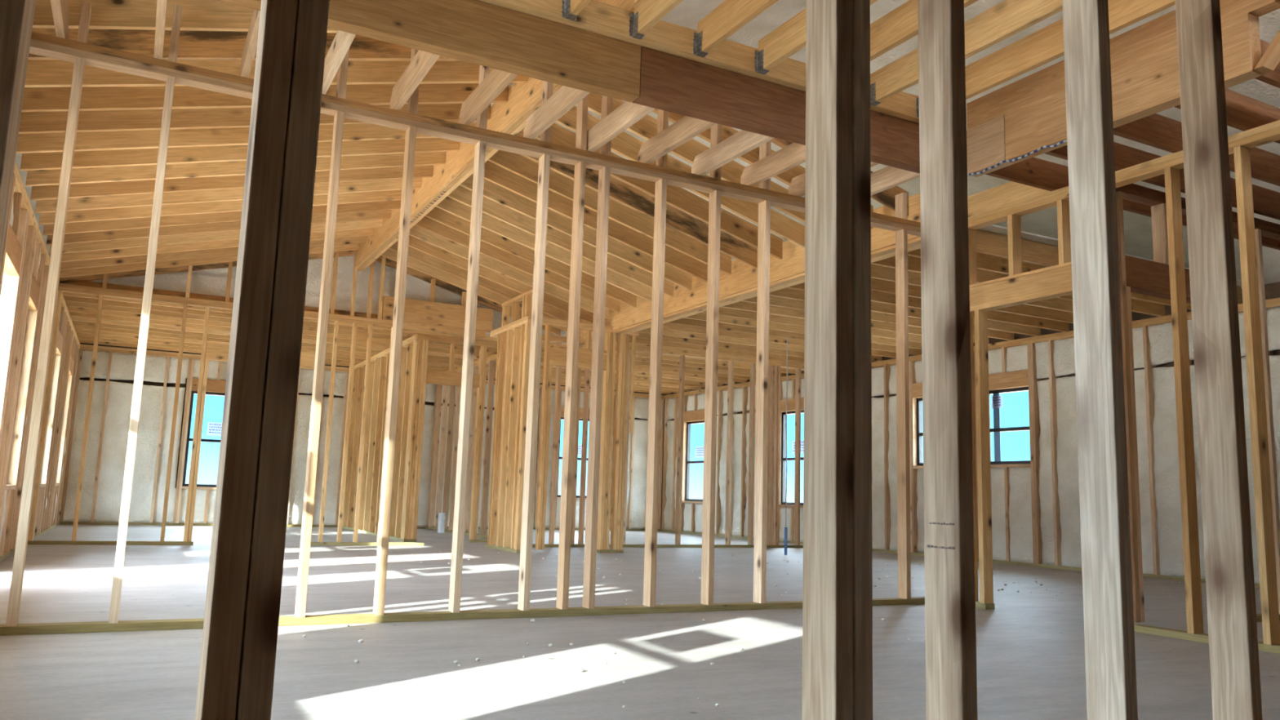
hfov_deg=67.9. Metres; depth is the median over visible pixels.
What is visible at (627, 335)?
stud
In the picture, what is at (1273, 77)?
joist
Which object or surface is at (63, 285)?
plate
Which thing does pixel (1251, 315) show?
stud
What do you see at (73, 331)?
stud
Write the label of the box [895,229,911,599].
stud
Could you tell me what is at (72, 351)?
stud
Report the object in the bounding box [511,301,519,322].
stud
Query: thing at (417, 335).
plate
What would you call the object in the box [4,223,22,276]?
header
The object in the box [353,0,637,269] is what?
ridge beam
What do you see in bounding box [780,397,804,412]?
header
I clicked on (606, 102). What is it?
stud
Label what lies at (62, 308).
stud
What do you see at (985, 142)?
ceiling beam
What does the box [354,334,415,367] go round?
plate
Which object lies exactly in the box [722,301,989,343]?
joist
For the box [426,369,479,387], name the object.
header
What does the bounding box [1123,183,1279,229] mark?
plate
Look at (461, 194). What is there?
rafter
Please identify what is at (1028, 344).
stud
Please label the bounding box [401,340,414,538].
stud
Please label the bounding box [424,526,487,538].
plate
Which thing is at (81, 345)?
plate
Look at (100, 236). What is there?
rafter
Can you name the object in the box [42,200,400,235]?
rafter
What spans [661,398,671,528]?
stud
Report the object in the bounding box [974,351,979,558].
stud
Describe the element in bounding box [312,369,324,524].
stud
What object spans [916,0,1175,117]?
joist
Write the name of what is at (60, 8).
joist
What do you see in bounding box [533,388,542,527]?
stud
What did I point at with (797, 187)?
joist
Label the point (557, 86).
ridge beam
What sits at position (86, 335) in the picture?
joist
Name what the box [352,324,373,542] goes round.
stud
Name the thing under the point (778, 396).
stud
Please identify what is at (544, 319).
plate
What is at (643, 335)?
joist
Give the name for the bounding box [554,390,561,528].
stud
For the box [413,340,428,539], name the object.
stud
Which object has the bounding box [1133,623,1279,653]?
plate
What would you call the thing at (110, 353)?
stud
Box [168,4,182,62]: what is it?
stud
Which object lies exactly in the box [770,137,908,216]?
rafter
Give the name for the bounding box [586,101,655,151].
joist
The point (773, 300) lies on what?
joist
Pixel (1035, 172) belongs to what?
joist
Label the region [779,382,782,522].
stud
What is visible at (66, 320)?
stud
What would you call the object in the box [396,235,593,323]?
rafter
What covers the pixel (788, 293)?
joist
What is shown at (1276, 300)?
plate
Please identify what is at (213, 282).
wall
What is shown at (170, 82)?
stud
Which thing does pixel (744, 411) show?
stud
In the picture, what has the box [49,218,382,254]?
rafter
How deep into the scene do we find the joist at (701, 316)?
11.70 m
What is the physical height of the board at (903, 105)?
0.143 m
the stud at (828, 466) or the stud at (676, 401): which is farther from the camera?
the stud at (676, 401)
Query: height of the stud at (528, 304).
0.269 m
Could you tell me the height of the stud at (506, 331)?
2.652 m
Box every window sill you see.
[5,484,16,489]
[40,483,45,487]
[182,486,216,489]
[681,501,702,503]
[779,504,803,507]
[913,466,923,468]
[990,463,1030,467]
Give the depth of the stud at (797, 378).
14.32 m
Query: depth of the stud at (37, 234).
7.71 m
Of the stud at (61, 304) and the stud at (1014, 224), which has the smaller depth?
the stud at (1014, 224)
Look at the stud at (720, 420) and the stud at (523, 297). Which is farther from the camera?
the stud at (720, 420)
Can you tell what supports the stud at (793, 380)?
on the header at (790, 402)
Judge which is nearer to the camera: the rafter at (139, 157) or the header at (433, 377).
the rafter at (139, 157)
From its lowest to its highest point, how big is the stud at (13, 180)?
2.652 m
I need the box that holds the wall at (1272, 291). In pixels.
[666,281,1279,421]
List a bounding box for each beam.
[217,0,640,102]
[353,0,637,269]
[357,84,562,270]
[360,120,526,271]
[382,295,493,332]
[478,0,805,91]
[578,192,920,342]
[578,236,920,344]
[632,46,919,173]
[966,115,1014,177]
[1004,13,1262,163]
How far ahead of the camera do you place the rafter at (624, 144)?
7.86 m
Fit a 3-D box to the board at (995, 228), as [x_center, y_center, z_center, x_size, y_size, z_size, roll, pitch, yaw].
[1.381,-0.308,13.579,4.340,0.013,11.800,6,-9,-28]
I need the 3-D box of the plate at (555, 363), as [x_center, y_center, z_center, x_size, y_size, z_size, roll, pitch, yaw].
[-0.767,0.070,11.569,0.756,0.050,0.089,6,-9,-28]
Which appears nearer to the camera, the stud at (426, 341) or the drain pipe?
the stud at (426, 341)
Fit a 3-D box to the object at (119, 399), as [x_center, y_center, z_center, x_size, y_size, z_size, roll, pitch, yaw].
[-4.191,1.637,17.104,10.458,2.652,0.171,6,-9,-28]
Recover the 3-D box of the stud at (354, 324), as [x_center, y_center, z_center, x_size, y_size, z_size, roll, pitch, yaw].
[-3.548,0.857,11.516,0.038,2.652,0.089,6,-9,-28]
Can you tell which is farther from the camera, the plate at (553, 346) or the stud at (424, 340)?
the stud at (424, 340)
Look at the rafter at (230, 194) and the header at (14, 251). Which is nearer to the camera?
the header at (14, 251)
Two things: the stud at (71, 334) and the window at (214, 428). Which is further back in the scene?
the window at (214, 428)
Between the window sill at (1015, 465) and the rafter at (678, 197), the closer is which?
the rafter at (678, 197)
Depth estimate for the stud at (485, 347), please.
13.07 m
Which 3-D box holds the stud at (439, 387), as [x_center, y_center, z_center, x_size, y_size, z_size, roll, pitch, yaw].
[-3.649,1.637,16.989,0.089,2.652,0.038,6,-9,-28]
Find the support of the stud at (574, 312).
on the plate at (313, 620)
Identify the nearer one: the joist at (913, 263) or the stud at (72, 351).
the joist at (913, 263)
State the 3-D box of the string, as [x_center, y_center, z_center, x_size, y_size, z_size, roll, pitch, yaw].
[1.850,1.062,12.002,0.040,2.750,0.016,6,-9,-28]
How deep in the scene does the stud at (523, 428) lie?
11.10 m
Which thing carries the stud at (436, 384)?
on the plate at (60, 522)
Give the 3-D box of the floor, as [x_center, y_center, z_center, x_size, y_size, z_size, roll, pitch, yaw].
[0.218,1.999,8.628,10.780,0.120,19.060,6,-9,-28]
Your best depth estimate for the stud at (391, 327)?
11.74 m
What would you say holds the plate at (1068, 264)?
on the header at (1061, 277)
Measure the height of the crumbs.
0.018 m
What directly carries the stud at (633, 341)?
hanging from the plate at (553, 324)
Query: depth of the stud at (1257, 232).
6.54 m
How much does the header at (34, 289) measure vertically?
0.200 m
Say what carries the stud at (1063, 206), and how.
on the plate at (1068, 264)
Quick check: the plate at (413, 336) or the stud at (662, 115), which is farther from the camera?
the plate at (413, 336)
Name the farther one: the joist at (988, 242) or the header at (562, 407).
the header at (562, 407)
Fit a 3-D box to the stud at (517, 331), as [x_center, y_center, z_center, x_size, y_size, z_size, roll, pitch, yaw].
[-1.546,0.917,11.505,0.089,2.652,0.038,6,-9,-28]
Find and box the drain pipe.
[437,512,445,533]
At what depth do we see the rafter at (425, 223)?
10.76 m
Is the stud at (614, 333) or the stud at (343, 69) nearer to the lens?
the stud at (343, 69)
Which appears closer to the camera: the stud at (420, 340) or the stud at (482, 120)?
the stud at (482, 120)
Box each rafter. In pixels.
[16,120,474,153]
[18,103,490,133]
[20,137,459,170]
[21,83,508,111]
[24,59,528,87]
[25,151,445,186]
[28,27,462,61]
[30,164,433,200]
[32,0,337,32]
[35,177,422,213]
[39,190,401,225]
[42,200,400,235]
[46,209,391,245]
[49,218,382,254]
[59,243,359,277]
[59,250,354,283]
[60,235,367,270]
[61,227,374,262]
[374,255,560,335]
[381,248,567,331]
[388,241,568,320]
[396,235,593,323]
[408,225,608,319]
[414,216,620,312]
[425,206,636,307]
[435,196,652,302]
[447,185,674,297]
[459,173,692,290]
[484,160,707,282]
[487,150,731,275]
[515,130,757,268]
[520,123,782,259]
[555,106,804,248]
[587,92,804,222]
[652,108,873,229]
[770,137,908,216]
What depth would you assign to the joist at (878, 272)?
9.08 m
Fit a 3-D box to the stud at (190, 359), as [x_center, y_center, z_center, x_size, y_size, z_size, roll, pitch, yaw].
[-7.411,1.294,15.398,0.038,2.652,0.140,6,-9,-28]
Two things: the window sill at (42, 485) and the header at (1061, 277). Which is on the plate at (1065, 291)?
the header at (1061, 277)
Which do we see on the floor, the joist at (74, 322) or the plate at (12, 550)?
the plate at (12, 550)
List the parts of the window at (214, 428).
meeting rail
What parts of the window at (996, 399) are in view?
meeting rail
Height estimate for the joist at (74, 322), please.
0.185 m
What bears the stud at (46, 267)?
on the plate at (12, 550)
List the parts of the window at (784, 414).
meeting rail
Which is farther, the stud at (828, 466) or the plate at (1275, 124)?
the plate at (1275, 124)
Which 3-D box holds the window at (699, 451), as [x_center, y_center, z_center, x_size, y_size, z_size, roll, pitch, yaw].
[1.121,1.961,18.448,0.060,1.550,0.770,6,-9,-28]
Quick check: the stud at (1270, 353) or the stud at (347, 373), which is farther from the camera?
the stud at (347, 373)
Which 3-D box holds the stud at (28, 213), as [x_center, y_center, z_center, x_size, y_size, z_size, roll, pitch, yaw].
[-4.788,0.184,7.078,0.140,2.652,0.038,6,-9,-28]
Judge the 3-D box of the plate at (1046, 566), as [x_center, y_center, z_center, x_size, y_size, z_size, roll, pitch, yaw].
[4.893,2.416,11.091,0.140,0.038,18.740,6,-9,-28]
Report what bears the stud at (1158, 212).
on the header at (1144, 277)
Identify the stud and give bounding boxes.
[0,0,35,275]
[0,173,14,289]
[0,175,15,296]
[0,208,27,431]
[0,210,28,436]
[0,213,29,448]
[0,225,34,499]
[0,231,36,526]
[0,234,37,531]
[0,489,10,555]
[3,253,44,552]
[5,56,84,626]
[8,257,44,552]
[8,257,45,551]
[10,265,48,548]
[12,191,22,237]
[15,276,48,542]
[27,289,62,541]
[27,298,57,538]
[32,244,40,280]
[33,300,62,537]
[34,303,62,533]
[34,487,43,535]
[37,311,66,533]
[40,316,66,533]
[40,316,67,532]
[43,321,69,530]
[45,325,71,528]
[48,330,72,527]
[49,331,73,527]
[50,334,73,525]
[51,485,57,525]
[53,339,75,524]
[54,340,76,524]
[55,342,76,524]
[56,345,78,522]
[57,348,79,521]
[58,306,64,333]
[59,349,82,521]
[71,294,103,541]
[71,336,75,358]
[76,1,91,43]
[90,351,112,521]
[102,273,107,288]
[108,75,174,623]
[150,356,168,522]
[160,303,187,541]
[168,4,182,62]
[173,358,191,523]
[175,358,194,523]
[182,306,209,541]
[185,265,192,297]
[186,359,208,541]
[195,0,297,719]
[203,489,208,523]
[217,361,221,380]
[225,262,232,302]
[235,0,329,719]
[286,368,300,524]
[294,111,344,617]
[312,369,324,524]
[317,320,339,542]
[329,252,338,314]
[335,371,349,524]
[336,48,349,98]
[336,322,357,542]
[342,369,358,526]
[346,367,364,527]
[350,262,357,315]
[351,364,365,528]
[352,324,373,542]
[358,362,374,528]
[363,359,380,530]
[366,261,374,318]
[368,356,386,531]
[373,125,416,615]
[374,353,389,533]
[376,327,392,542]
[377,256,386,319]
[389,346,407,535]
[395,343,413,537]
[400,341,413,538]
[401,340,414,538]
[402,339,419,538]
[406,339,422,538]
[407,48,419,114]
[409,339,425,538]
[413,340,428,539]
[427,384,436,526]
[428,384,442,527]
[429,279,435,302]
[435,385,448,528]
[442,385,455,528]
[448,140,485,613]
[448,342,454,372]
[448,371,462,529]
[461,291,466,306]
[464,365,478,532]
[469,346,484,539]
[473,346,486,539]
[475,65,489,128]
[476,364,486,533]
[480,360,495,534]
[487,333,500,544]
[488,333,506,545]
[495,330,507,546]
[496,329,513,546]
[501,305,510,326]
[502,327,520,547]
[510,324,524,548]
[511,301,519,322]
[514,322,526,549]
[515,322,531,549]
[517,154,550,610]
[521,296,525,318]
[524,294,532,316]
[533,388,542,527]
[535,324,551,549]
[539,80,553,142]
[541,364,552,549]
[548,342,562,544]
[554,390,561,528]
[555,161,586,609]
[570,343,582,544]
[575,94,588,150]
[577,368,590,544]
[582,166,610,608]
[585,329,591,349]
[596,331,610,549]
[600,95,613,155]
[602,332,613,549]
[605,332,616,549]
[609,333,623,549]
[609,395,615,528]
[616,333,626,549]
[619,333,629,549]
[622,349,631,544]
[627,396,635,528]
[629,334,635,433]
[643,178,666,606]
[656,109,668,168]
[657,399,663,528]
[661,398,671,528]
[671,397,678,530]
[675,355,684,544]
[680,395,688,531]
[691,503,694,532]
[693,394,697,410]
[700,190,720,604]
[709,123,722,179]
[715,390,724,534]
[724,360,733,545]
[730,388,737,535]
[740,386,749,536]
[747,363,755,545]
[753,200,770,603]
[753,403,755,537]
[759,140,770,190]
[766,364,773,545]
[770,365,777,545]
[775,365,780,545]
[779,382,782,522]
[790,507,794,541]
[791,379,795,398]
[794,368,800,545]
[802,0,853,719]
[852,0,872,719]
[884,365,893,550]
[895,192,906,219]
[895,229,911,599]
[908,361,911,551]
[910,361,918,552]
[917,0,977,719]
[968,228,977,284]
[969,313,978,601]
[973,352,978,558]
[974,310,993,603]
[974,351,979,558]
[1001,347,1007,373]
[1004,466,1009,560]
[1007,214,1022,275]
[1026,343,1035,563]
[1030,342,1042,564]
[1048,340,1061,565]
[1056,199,1071,264]
[1062,0,1137,719]
[1115,191,1140,622]
[1126,286,1145,622]
[1142,325,1159,574]
[1151,203,1168,264]
[1164,166,1203,633]
[1174,0,1262,719]
[1233,146,1279,644]
[1254,228,1279,614]
[1266,308,1276,471]
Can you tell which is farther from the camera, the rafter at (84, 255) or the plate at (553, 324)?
the plate at (553, 324)
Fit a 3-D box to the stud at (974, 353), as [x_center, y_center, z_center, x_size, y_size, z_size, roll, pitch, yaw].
[4.366,1.218,12.337,0.140,2.652,0.038,6,-9,-28]
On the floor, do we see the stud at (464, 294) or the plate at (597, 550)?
the plate at (597, 550)
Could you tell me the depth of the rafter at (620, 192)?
8.54 m
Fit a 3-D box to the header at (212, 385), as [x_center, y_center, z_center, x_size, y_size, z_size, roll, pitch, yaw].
[-6.976,0.435,15.704,0.772,0.200,0.075,6,-9,-28]
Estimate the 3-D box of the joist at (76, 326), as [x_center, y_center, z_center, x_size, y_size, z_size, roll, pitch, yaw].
[-3.281,-0.045,15.709,10.540,0.185,0.038,6,-9,-28]
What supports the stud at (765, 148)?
on the plate at (35, 36)
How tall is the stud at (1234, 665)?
2.652 m
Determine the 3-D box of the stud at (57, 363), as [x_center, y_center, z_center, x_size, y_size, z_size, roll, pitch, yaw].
[-7.096,0.727,11.367,0.140,2.652,0.038,6,-9,-28]
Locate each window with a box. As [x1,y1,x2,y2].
[182,391,225,487]
[557,417,589,497]
[685,420,704,502]
[781,409,804,505]
[916,397,923,466]
[988,386,1030,464]
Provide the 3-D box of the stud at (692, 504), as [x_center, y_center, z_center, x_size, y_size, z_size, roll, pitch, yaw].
[1.057,3.032,18.278,0.140,0.544,0.038,6,-9,-28]
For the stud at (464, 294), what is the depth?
12.38 m
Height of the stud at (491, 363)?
2.652 m
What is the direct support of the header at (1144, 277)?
on the stud
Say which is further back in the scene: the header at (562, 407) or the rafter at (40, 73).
the header at (562, 407)
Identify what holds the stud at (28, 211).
on the plate at (12, 550)
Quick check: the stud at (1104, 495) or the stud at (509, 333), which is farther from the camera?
the stud at (509, 333)
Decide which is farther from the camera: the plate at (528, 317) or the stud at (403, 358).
the stud at (403, 358)
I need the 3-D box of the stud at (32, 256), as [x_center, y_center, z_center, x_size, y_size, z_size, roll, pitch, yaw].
[-5.090,0.255,7.638,0.140,2.652,0.038,6,-9,-28]
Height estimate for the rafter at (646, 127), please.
0.910 m
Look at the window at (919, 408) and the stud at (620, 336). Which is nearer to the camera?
the stud at (620, 336)
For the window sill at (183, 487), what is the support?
attached to the wall at (146, 383)
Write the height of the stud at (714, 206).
2.652 m
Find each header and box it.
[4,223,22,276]
[27,273,39,310]
[56,329,62,354]
[68,356,73,374]
[191,377,226,393]
[204,342,315,369]
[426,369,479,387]
[549,346,606,366]
[560,406,590,418]
[684,409,704,422]
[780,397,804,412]
[912,382,922,398]
[969,265,1071,306]
[988,369,1028,391]
[1124,254,1191,303]
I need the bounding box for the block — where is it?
[1253,30,1279,73]
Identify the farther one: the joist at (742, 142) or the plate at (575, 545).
the plate at (575, 545)
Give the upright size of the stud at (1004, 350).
0.320 m
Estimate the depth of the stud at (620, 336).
11.69 m
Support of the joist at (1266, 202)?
on the plate at (1275, 124)
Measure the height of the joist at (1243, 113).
0.185 m
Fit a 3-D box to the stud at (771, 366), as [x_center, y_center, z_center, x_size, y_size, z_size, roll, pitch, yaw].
[1.912,1.395,14.100,0.038,2.652,0.089,6,-9,-28]
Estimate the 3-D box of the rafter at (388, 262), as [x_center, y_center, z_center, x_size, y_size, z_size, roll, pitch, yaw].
[-2.285,-0.911,12.539,2.712,0.911,0.038,6,-9,-28]
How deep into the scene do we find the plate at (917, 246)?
9.49 m
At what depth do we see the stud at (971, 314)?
6.74 m
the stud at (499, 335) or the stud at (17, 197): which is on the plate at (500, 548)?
the stud at (499, 335)
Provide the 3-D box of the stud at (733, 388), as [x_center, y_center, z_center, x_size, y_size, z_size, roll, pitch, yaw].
[1.689,1.848,17.311,0.140,2.652,0.038,6,-9,-28]
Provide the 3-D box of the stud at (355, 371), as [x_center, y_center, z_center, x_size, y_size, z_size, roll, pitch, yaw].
[-4.925,1.486,16.208,0.089,2.652,0.038,6,-9,-28]
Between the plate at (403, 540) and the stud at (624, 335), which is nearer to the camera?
the stud at (624, 335)
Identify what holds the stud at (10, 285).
on the plate at (12, 550)
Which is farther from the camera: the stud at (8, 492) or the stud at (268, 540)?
the stud at (8, 492)
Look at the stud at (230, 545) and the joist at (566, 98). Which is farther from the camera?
the joist at (566, 98)
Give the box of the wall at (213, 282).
[88,252,567,343]
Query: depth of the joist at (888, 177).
6.29 m
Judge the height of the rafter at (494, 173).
0.903 m
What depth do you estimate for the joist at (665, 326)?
12.42 m
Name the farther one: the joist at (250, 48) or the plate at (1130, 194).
the plate at (1130, 194)
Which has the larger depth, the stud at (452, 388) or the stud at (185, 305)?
the stud at (452, 388)
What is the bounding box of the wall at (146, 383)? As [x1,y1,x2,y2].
[59,342,666,528]
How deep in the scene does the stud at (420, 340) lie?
12.65 m
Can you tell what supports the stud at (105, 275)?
on the plate at (63, 285)
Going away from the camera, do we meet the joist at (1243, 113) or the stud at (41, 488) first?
the joist at (1243, 113)
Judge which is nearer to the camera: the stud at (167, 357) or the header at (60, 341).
the header at (60, 341)
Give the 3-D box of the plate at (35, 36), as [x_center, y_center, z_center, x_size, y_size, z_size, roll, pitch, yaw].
[-0.420,-1.262,5.800,6.110,0.038,0.089,6,-9,-28]
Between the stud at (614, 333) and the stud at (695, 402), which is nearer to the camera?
the stud at (614, 333)
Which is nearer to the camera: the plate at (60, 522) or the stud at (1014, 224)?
the stud at (1014, 224)
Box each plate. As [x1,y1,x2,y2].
[0,521,59,561]
[0,596,924,635]
[14,161,79,345]
[27,540,193,545]
[31,31,920,227]
[57,283,486,333]
[57,286,486,337]
[59,521,660,531]
[80,344,664,396]
[80,346,664,399]
[311,542,424,546]
[342,524,402,542]
[353,337,415,370]
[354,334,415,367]
[402,538,417,542]
[415,333,497,345]
[415,336,497,348]
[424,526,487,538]
[445,353,497,372]
[468,539,487,542]
[484,543,519,552]
[489,319,531,337]
[490,315,531,333]
[502,288,533,306]
[532,543,803,547]
[542,317,639,332]
[542,320,639,336]
[542,333,804,366]
[542,337,804,369]
[549,360,606,370]
[551,345,607,353]
[591,244,920,344]
[596,549,623,552]
[660,528,1260,588]
[664,297,1279,396]
[968,120,1279,222]
[968,126,1279,229]
[968,262,1071,288]
[969,284,1072,313]
[975,600,995,609]
[1115,186,1279,240]
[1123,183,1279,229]
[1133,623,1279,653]
[1256,613,1279,622]
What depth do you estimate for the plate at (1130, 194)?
6.22 m
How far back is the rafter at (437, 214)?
10.42 m
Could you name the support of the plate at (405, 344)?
on the stud at (383, 359)
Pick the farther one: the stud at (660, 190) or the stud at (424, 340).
the stud at (424, 340)
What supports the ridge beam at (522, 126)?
attached to the ridge beam at (557, 86)
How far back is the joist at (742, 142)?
5.89 m
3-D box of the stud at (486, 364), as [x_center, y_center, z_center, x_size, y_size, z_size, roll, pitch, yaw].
[-2.519,1.372,14.889,0.089,2.652,0.038,6,-9,-28]
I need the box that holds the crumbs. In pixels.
[302,549,1259,707]
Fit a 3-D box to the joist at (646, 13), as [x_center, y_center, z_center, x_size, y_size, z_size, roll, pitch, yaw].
[0.631,-1.923,3.762,0.082,0.190,2.764,6,-9,-28]
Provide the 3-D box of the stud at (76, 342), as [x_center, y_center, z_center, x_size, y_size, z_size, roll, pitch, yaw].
[-8.421,1.038,13.829,0.140,2.652,0.038,6,-9,-28]
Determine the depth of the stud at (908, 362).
13.28 m
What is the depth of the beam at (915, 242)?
9.38 m
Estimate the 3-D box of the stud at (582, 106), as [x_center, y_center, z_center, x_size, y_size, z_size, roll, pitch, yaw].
[-0.350,-1.705,5.894,0.038,0.869,0.083,6,-9,-28]
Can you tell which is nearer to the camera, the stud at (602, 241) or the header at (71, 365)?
the stud at (602, 241)
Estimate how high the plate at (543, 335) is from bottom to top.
0.038 m
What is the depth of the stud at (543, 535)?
11.20 m
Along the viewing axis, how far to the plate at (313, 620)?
5.03 m
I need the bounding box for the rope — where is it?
[967,139,1066,176]
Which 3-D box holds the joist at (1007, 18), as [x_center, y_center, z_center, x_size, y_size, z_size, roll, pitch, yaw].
[2.042,-1.774,4.502,0.082,0.190,2.764,6,-9,-28]
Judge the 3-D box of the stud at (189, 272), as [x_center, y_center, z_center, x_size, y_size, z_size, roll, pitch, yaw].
[-5.162,-0.899,10.881,0.038,0.394,0.069,6,-9,-28]
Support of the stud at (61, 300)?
on the plate at (12, 550)
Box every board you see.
[64,280,377,318]
[870,91,919,123]
[966,0,1279,129]
[967,181,1051,217]
[977,224,1241,286]
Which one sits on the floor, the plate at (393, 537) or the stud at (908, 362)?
the plate at (393, 537)
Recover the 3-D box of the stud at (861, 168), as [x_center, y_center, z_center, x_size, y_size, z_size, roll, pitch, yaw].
[0.380,-0.419,1.748,0.038,2.652,0.089,6,-9,-28]
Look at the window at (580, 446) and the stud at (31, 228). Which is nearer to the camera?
the stud at (31, 228)
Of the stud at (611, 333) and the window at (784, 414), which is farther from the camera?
the window at (784, 414)
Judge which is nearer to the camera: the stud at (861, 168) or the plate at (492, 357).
the stud at (861, 168)
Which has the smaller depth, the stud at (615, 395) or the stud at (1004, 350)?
the stud at (1004, 350)
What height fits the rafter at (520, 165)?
0.896 m
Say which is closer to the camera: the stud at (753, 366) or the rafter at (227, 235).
the rafter at (227, 235)
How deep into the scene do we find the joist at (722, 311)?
11.27 m
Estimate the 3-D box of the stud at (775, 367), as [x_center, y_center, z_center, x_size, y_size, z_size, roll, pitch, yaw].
[1.983,1.403,14.137,0.038,2.652,0.089,6,-9,-28]
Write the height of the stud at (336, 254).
0.794 m
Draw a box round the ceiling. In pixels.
[15,0,1279,288]
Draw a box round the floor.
[0,524,1279,719]
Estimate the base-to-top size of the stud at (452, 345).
0.400 m
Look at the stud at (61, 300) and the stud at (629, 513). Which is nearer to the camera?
the stud at (61, 300)
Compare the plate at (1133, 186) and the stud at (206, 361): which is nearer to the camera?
the plate at (1133, 186)
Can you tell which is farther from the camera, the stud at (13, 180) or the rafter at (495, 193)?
the rafter at (495, 193)
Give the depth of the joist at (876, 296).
10.73 m
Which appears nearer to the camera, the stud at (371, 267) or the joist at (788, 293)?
the joist at (788, 293)
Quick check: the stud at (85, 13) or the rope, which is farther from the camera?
the rope
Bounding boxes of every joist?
[50,0,69,39]
[58,277,804,370]
[62,292,795,373]
[62,295,786,376]
[65,301,755,377]
[66,306,755,380]
[68,311,746,382]
[70,315,734,384]
[71,320,723,386]
[73,324,705,387]
[74,328,701,390]
[75,332,690,391]
[77,336,678,392]
[78,339,671,394]
[153,0,167,59]
[239,8,260,77]
[321,30,355,94]
[389,49,439,110]
[458,68,518,125]
[523,85,590,139]
[561,0,591,20]
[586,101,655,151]
[616,337,804,362]
[629,0,683,39]
[629,332,804,357]
[637,115,716,164]
[639,327,882,361]
[662,323,896,358]
[666,318,921,355]
[683,312,921,349]
[691,129,773,175]
[693,0,778,57]
[702,306,921,342]
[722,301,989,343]
[740,142,805,186]
[741,295,1013,340]
[754,0,877,74]
[769,288,1040,336]
[786,282,1069,331]
[788,161,879,196]
[870,0,977,61]
[870,0,1062,106]
[871,165,919,195]
[871,255,1165,316]
[871,263,1073,312]
[871,277,1073,323]
[907,248,1191,309]
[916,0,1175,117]
[975,229,1241,304]
[985,157,1279,249]
[1044,142,1279,220]
[1113,113,1279,186]
[1174,88,1279,143]
[1254,39,1279,88]
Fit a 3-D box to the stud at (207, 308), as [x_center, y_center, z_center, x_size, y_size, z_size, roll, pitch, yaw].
[-5.012,0.702,10.748,0.038,2.652,0.089,6,-9,-28]
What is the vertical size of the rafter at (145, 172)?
0.954 m
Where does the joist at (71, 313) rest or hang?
on the plate at (15, 166)
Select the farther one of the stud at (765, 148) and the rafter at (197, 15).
the stud at (765, 148)
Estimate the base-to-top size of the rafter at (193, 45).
0.954 m
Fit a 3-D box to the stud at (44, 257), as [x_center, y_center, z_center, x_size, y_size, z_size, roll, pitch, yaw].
[-5.513,0.355,8.426,0.140,2.652,0.038,6,-9,-28]
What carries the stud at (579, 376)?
on the plate at (575, 545)
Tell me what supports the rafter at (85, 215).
attached to the ridge beam at (522, 97)
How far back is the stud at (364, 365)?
15.47 m
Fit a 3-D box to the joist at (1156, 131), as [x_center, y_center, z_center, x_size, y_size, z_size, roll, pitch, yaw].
[4.814,-1.123,6.435,5.048,0.185,0.038,6,-9,-28]
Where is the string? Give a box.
[784,336,787,555]
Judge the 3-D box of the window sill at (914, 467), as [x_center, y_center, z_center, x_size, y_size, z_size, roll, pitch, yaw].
[4.037,1.456,12.917,0.140,0.038,0.750,6,-9,-28]
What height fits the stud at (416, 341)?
2.652 m
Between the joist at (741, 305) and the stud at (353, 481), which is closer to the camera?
the joist at (741, 305)
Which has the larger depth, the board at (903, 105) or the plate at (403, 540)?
the plate at (403, 540)
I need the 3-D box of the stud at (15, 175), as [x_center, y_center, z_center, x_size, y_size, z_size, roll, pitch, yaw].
[-4.298,0.069,6.168,0.140,2.652,0.038,6,-9,-28]
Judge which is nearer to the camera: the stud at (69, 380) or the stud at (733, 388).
the stud at (69, 380)
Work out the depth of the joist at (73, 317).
13.94 m
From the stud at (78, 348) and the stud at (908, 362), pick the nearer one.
the stud at (908, 362)
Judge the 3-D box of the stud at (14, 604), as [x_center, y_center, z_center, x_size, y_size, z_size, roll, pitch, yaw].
[-2.747,-0.135,4.406,0.038,2.652,0.089,6,-9,-28]
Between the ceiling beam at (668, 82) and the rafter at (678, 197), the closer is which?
the ceiling beam at (668, 82)
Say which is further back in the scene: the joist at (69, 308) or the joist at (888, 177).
the joist at (69, 308)
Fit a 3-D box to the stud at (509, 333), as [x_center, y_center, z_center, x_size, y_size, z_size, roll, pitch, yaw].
[-1.650,0.942,11.698,0.089,2.652,0.038,6,-9,-28]
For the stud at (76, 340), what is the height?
2.652 m
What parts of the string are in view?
cord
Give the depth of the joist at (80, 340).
15.23 m
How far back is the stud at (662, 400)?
19.45 m
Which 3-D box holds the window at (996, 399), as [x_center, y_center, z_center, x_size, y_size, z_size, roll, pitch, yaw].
[4.652,0.836,11.944,0.060,0.950,0.750,6,-9,-28]
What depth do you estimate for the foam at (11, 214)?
7.83 m
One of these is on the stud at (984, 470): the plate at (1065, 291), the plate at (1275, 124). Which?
the plate at (1065, 291)
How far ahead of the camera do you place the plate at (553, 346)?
11.52 m
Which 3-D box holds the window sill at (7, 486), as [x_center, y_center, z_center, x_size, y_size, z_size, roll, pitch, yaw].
[-5.325,1.060,7.924,0.140,0.038,0.780,6,-9,-28]
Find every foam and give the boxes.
[0,186,74,541]
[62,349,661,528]
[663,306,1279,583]
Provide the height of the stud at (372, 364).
2.652 m
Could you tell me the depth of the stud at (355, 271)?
11.72 m
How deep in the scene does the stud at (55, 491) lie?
13.13 m

